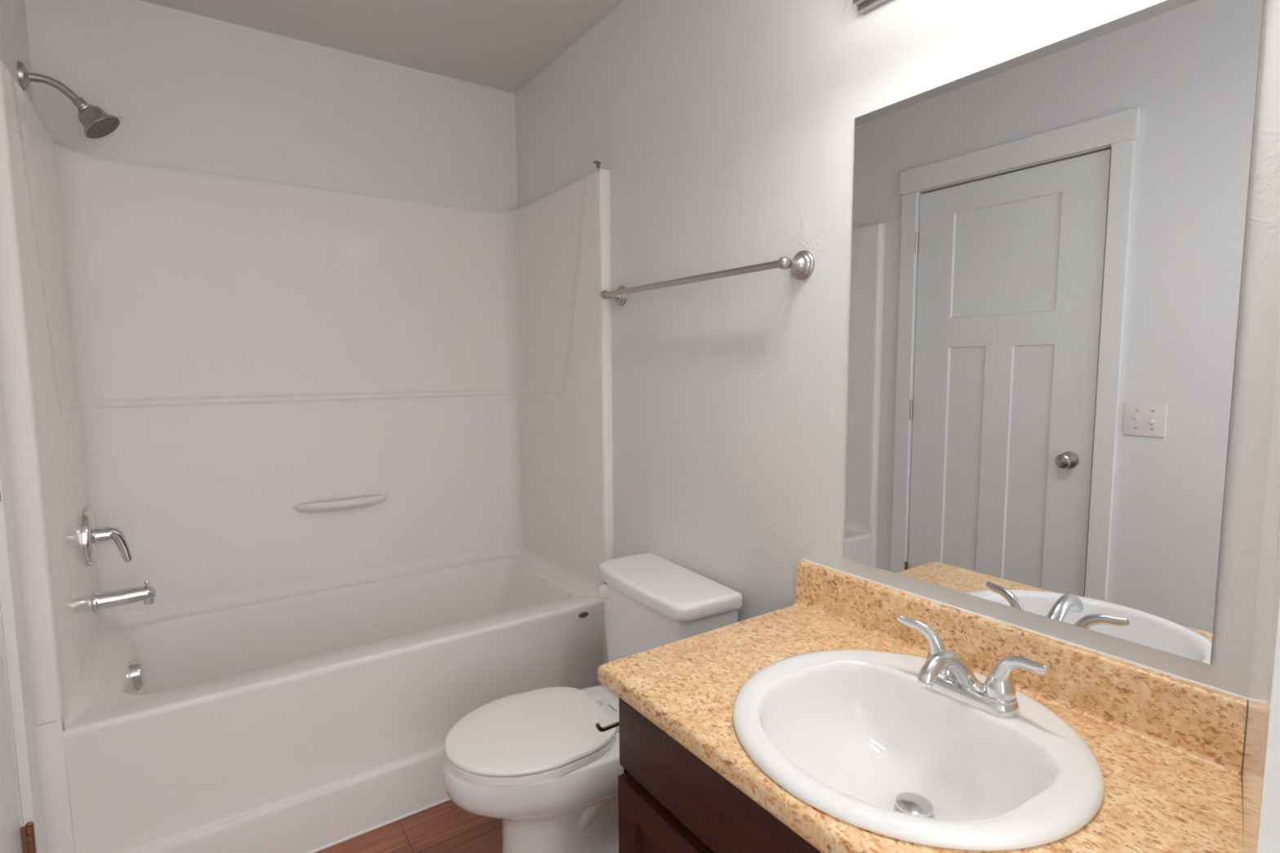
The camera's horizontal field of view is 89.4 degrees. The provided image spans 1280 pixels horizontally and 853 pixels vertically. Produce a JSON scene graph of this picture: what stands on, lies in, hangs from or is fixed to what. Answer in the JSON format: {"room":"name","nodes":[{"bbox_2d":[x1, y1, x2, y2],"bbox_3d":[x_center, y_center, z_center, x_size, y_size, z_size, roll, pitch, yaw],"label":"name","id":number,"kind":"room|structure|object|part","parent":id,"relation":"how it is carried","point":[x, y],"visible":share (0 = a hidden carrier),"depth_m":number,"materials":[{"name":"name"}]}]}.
{"room":"bathroom","nodes":[
{"label":"bathroom","id":0,"kind":"room"},
{"bbox_2d":[0,0,34,852],"bbox_3d":[-0.806,0.052,0.488,0.120,2.436,3.484,-4,7,-34],"label":"wall","id":1,"kind":"structure","parent":0,"point":[14,43],"depth_m":1.64,"materials":[{"name":"white paint"}]},
{"bbox_2d":[0,491,36,852],"bbox_3d":[-1.022,0.200,0.949,0.105,2.034,0.721,-4,7,-34],"label":"door","id":2,"kind":"structure","parent":1,"relation":"in","point":[10,833],"depth_m":1.24,"materials":[{"name":"white paint"}]},
{"bbox_2d":[0,385,46,852],"bbox_3d":[-1.249,0.172,1.268,0.018,2.057,0.071,-4,7,-34],"label":"trim","id":3,"kind":"structure","parent":1,"relation":"attached to","point":[11,602],"depth_m":1.28,"materials":[{"name":"white paint"}]},
{"bbox_2d":[17,60,123,138],"bbox_3d":[-1.558,-0.892,1.782,0.212,0.170,0.097,-4,7,-34],"label":"shower","id":4,"kind":"object","parent":1,"relation":"attached to","point":[96,122],"visible":1,"depth_m":1.78,"materials":[{"name":"silver metal"}]},
{"bbox_3d":[-1.596,-0.916,1.766,0.132,0.074,0.022,-4,7,-34],"label":"arm","id":5,"kind":"part","parent":4,"relation":"part of","materials":[{"name":"silver metal"}]},
{"bbox_3d":[-1.510,-0.840,1.819,0.075,0.058,0.093,-4,7,-34],"label":"nozzle plate","id":6,"kind":"part","parent":4,"relation":"part of","materials":[{"name":"grey"}]},
{"bbox_2d":[24,0,517,211],"bbox_3d":[-1.162,-0.128,2.422,1.740,2.436,0.120,-4,7,-34],"label":"wall","id":7,"kind":"structure","parent":0,"point":[190,91],"depth_m":2.19,"materials":[{"name":"white paint"}]},
{"bbox_2d":[141,0,624,93],"bbox_3d":[-0.147,-1.258,0.826,1.740,0.100,3.724,-4,7,-34],"label":"ceiling","id":8,"kind":"structure","parent":0,"point":[502,45],"depth_m":2.15,"materials":[{"name":"grey paint"}]},
{"bbox_2d":[314,800,502,852],"bbox_3d":[-0.131,1.267,1.064,1.740,0.100,3.724,-4,7,-34],"label":"floor","id":9,"kind":"structure","parent":0,"point":[445,827],"depth_m":1.81,"materials":[{"name":"red wood"}]},
{"bbox_2d":[0,58,613,852],"bbox_3d":[-0.917,0.146,2.093,1.500,1.949,0.739,-4,7,-34],"label":"bathtub","id":10,"kind":"object","parent":9,"relation":"on","point":[353,451],"visible":0.94,"depth_m":2.13,"materials":[{"name":"white plastic"}]},
{"bbox_2d":[81,506,132,566],"bbox_3d":[-1.512,0.310,1.843,0.096,0.172,0.164,-4,7,-34],"label":"shower valve","id":11,"kind":"object","parent":10,"relation":"attached to","point":[92,535],"visible":1,"depth_m":1.81,"materials":[{"name":"silver metal"}]},
{"bbox_3d":[-1.504,0.339,1.851,0.077,0.113,0.036,-4,7,-34],"label":"lever","id":12,"kind":"part","parent":11,"relation":"part of","materials":[{"name":"silver metal"}]},
{"bbox_2d":[92,580,155,612],"bbox_3d":[-1.503,0.495,1.890,0.144,0.069,0.052,-4,7,-34],"label":"tub spout","id":13,"kind":"object","parent":10,"relation":"attached to","point":[113,598],"visible":1,"depth_m":1.88,"materials":[{"name":"silver metal"}]},
{"bbox_3d":[-1.460,0.467,1.917,0.014,0.018,0.014,-4,7,-34],"label":"diverter knob","id":14,"kind":"part","parent":13,"relation":"part of","materials":[{"name":"silver metal"}]},
{"bbox_2d":[293,494,387,513],"bbox_3d":[-1.082,0.289,2.365,0.322,0.051,0.071,-4,7,-34],"label":"soap shelf","id":15,"kind":"object","parent":10,"relation":"attached to","point":[321,504],"depth_m":2.36,"materials":[{"name":"white plastic"}]},
{"bbox_2d":[592,160,600,168],"bbox_3d":[-0.141,-0.850,2.099,0.028,0.022,0.018,-4,7,-34],"label":"clip","id":16,"kind":"object","parent":10,"relation":"attached to","point":[597,162],"visible":1,"depth_m":2.10,"materials":[{"name":"silver metal"}]},
{"bbox_2d":[442,552,742,852],"bbox_3d":[-0.154,0.793,1.719,0.726,0.724,0.454,-4,6,-31],"label":"toilet","id":17,"kind":"object","parent":9,"relation":"on","point":[538,762],"visible":0.7,"depth_m":1.62,"materials":[{"name":"white ceramic"}]},
{"bbox_3d":[-0.283,0.786,1.640,0.408,0.020,0.352,-4,6,-31],"label":"seat","id":18,"kind":"part","parent":17,"relation":"part of","materials":[{"name":"white plastic"}]},
{"bbox_3d":[-0.282,0.765,1.638,0.412,0.017,0.357,-4,6,-31],"label":"seat","id":19,"kind":"part","parent":17,"relation":"part of","materials":[{"name":"white plastic"}]},
{"bbox_3d":[-0.164,0.971,1.730,0.701,0.366,0.365,-4,6,-31],"label":"bowl","id":20,"kind":"part","parent":17,"relation":"part of","materials":[{"name":"white ceramic"}]},
{"bbox_3d":[0.064,0.625,1.838,0.199,0.326,0.438,-4,6,-31],"label":"tank","id":21,"kind":"part","parent":17,"relation":"part of","materials":[{"name":"white ceramic"}]},
{"bbox_3d":[0.060,0.442,1.819,0.219,0.046,0.454,-4,6,-31],"label":"tank lid","id":22,"kind":"part","parent":17,"relation":"part of","materials":[{"name":"white ceramic"}]},
{"bbox_2d":[617,697,821,852],"bbox_3d":[0.392,0.854,1.103,0.542,0.708,0.755,-4,7,-34],"label":"vanity cabinet","id":23,"kind":"object","parent":9,"relation":"on","point":[670,801],"visible":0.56,"depth_m":1.08,"materials":[{"name":"brown wood"}]},
{"bbox_2d":[595,721,618,732],"bbox_3d":[-0.021,0.597,1.303,0.134,0.042,0.053,0,5,-1],"label":"toilet paper holder","id":24,"kind":"object","parent":23,"relation":"attached to","point":[599,728],"visible":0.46,"depth_m":1.29,"materials":[{"name":"silver metal"}]},
{"bbox_3d":[0.071,0.886,1.111,0.019,0.412,0.366,-4,7,-34],"label":"cabinet door","id":25,"kind":"part","parent":23,"relation":"part of","materials":[{"name":"brown wood"}]},
{"bbox_2d":[597,559,1248,852],"bbox_3d":[0.415,0.435,1.007,0.568,0.142,0.923,-4,7,-34],"label":"countertop","id":26,"kind":"structure","parent":23,"relation":"on","point":[1167,748],"depth_m":1.01,"materials":[{"name":"beige stone"}]},
{"bbox_2d":[732,649,1104,851],"bbox_3d":[0.404,0.526,1.008,0.515,0.150,0.515,-4,7,-34],"label":"sink","id":27,"kind":"object","parent":26,"relation":"in","point":[854,735],"visible":0.94,"depth_m":1.04,"materials":[{"name":"white ceramic"}]},
{"bbox_2d":[896,614,1048,718],"bbox_3d":[0.530,0.396,1.059,0.178,0.104,0.178,1,5,10],"label":"faucet","id":28,"kind":"object","parent":27,"relation":"on","point":[947,673],"visible":1,"depth_m":1.02,"materials":[{"name":"silver metal"}]},
{"bbox_3d":[0.495,0.375,1.130,0.033,0.075,0.089,-4,7,-34],"label":"handle","id":29,"kind":"part","parent":28,"relation":"part of","materials":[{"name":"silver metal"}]},
{"bbox_3d":[0.492,0.397,1.033,0.149,0.089,0.030,-4,7,-34],"label":"spout","id":30,"kind":"part","parent":28,"relation":"part of","materials":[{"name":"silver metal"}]},
{"bbox_3d":[0.586,0.387,0.999,0.033,0.075,0.089,-4,7,-34],"label":"handle","id":31,"kind":"part","parent":28,"relation":"part of","materials":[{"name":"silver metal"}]},
{"bbox_2d":[515,0,1279,766],"bbox_3d":[0.528,-0.043,1.403,0.120,2.436,3.484,-4,7,-34],"label":"wall","id":32,"kind":"structure","parent":0,"point":[723,131],"depth_m":1.59,"materials":[{"name":"white paint"}]},
{"bbox_2d":[600,250,814,306],"bbox_3d":[0.125,-0.396,1.777,0.078,0.067,0.832,-4,7,-34],"label":"towel bar","id":33,"kind":"object","parent":32,"relation":"attached to","point":[802,265],"visible":1,"depth_m":1.57,"materials":[{"name":"silver metal"}]},
{"bbox_3d":[-0.081,-0.425,2.099,0.052,0.067,0.067,-4,7,-34],"label":"post","id":34,"kind":"part","parent":33,"relation":"part of","materials":[{"name":"silver metal"}]},
{"bbox_3d":[0.105,-0.394,1.763,0.018,0.018,0.766,-4,7,-34],"label":"rod","id":35,"kind":"part","parent":33,"relation":"part of","materials":[{"name":"silver metal"}]},
{"bbox_3d":[0.353,-0.368,1.471,0.052,0.067,0.067,-4,7,-34],"label":"post","id":36,"kind":"part","parent":33,"relation":"part of","materials":[{"name":"silver metal"}]},
{"bbox_2d":[853,0,889,13],"bbox_3d":[0.475,-0.880,1.016,0.305,0.142,0.512,-4,7,-34],"label":"vanity light","id":37,"kind":"object","parent":32,"relation":"attached to","point":[864,6],"visible":1,"depth_m":1.29,"materials":[{"name":"silver metal"}]},
{"bbox_2d":[794,560,1247,776],"bbox_3d":[0.601,0.416,1.211,0.029,0.138,0.795,-4,7,-34],"label":"backsplash","id":38,"kind":"structure","parent":32,"relation":"attached to","point":[1202,724],"depth_m":1.06,"materials":[{"name":"beige stone"}]},
{"bbox_2d":[844,0,1264,664],"bbox_3d":[0.629,-0.152,1.132,0.005,0.936,0.628,-4,7,-34],"label":"mirror","id":39,"kind":"object","parent":32,"relation":"attached to","point":[1048,242],"visible":1,"depth_m":1.04,"materials":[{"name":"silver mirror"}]},
{"bbox_2d":[1241,328,1279,852],"bbox_3d":[0.714,0.024,0.688,0.050,2.436,0.411,5,7,42],"label":"wall","id":40,"kind":"structure","parent":0,"point":[1260,768],"depth_m":0.67,"materials":[{"name":"white paint"}]}
]}

